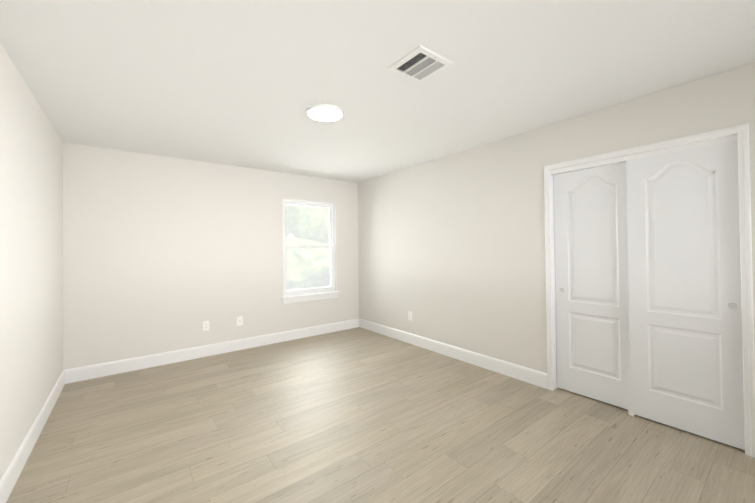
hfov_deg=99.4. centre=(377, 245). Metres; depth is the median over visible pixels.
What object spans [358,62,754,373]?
wall
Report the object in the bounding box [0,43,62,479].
wall
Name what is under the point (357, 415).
floor
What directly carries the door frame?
attached to the wall at (451, 249)
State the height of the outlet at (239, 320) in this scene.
0.118 m
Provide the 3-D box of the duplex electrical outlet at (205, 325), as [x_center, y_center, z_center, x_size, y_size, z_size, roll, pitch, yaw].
[-2.143,1.009,4.003,0.072,0.118,0.008,0,-1,-38]
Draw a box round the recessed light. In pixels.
[306,104,343,121]
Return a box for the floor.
[6,327,754,502]
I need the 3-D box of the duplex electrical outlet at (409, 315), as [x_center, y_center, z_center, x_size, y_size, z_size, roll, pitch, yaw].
[0.448,0.980,4.426,0.008,0.118,0.072,0,-1,-38]
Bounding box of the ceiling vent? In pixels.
[388,45,452,82]
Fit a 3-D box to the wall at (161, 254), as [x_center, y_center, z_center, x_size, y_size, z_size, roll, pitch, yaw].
[-1.492,0.167,4.602,4.580,2.640,0.120,0,-1,-38]
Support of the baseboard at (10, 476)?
attached to the wall at (31, 256)
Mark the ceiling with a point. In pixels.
(244, 83)
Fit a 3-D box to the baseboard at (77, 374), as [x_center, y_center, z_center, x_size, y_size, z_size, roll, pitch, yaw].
[-1.717,1.317,4.321,3.570,0.140,0.014,0,-1,-38]
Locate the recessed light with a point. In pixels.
(325, 112)
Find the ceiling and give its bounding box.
[0,0,754,182]
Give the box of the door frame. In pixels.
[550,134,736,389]
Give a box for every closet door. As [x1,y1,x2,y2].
[553,162,630,410]
[626,140,744,449]
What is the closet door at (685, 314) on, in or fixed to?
in the wall at (451, 249)
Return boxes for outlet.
[203,321,208,330]
[237,316,242,325]
[408,311,411,320]
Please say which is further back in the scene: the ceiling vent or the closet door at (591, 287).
the closet door at (591, 287)
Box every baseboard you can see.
[0,370,67,502]
[66,318,359,382]
[360,319,547,388]
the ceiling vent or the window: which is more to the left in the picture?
the window
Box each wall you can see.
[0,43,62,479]
[63,142,358,369]
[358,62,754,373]
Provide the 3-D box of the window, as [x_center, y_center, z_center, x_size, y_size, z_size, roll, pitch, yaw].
[-1.054,0.036,4.941,0.888,1.427,0.121,0,-1,-38]
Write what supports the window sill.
attached to the wall at (161, 254)
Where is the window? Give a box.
[282,198,336,296]
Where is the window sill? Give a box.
[281,291,339,303]
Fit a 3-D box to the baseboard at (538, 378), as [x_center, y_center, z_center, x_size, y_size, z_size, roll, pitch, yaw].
[0.641,1.285,4.173,0.014,0.140,3.065,0,-1,-38]

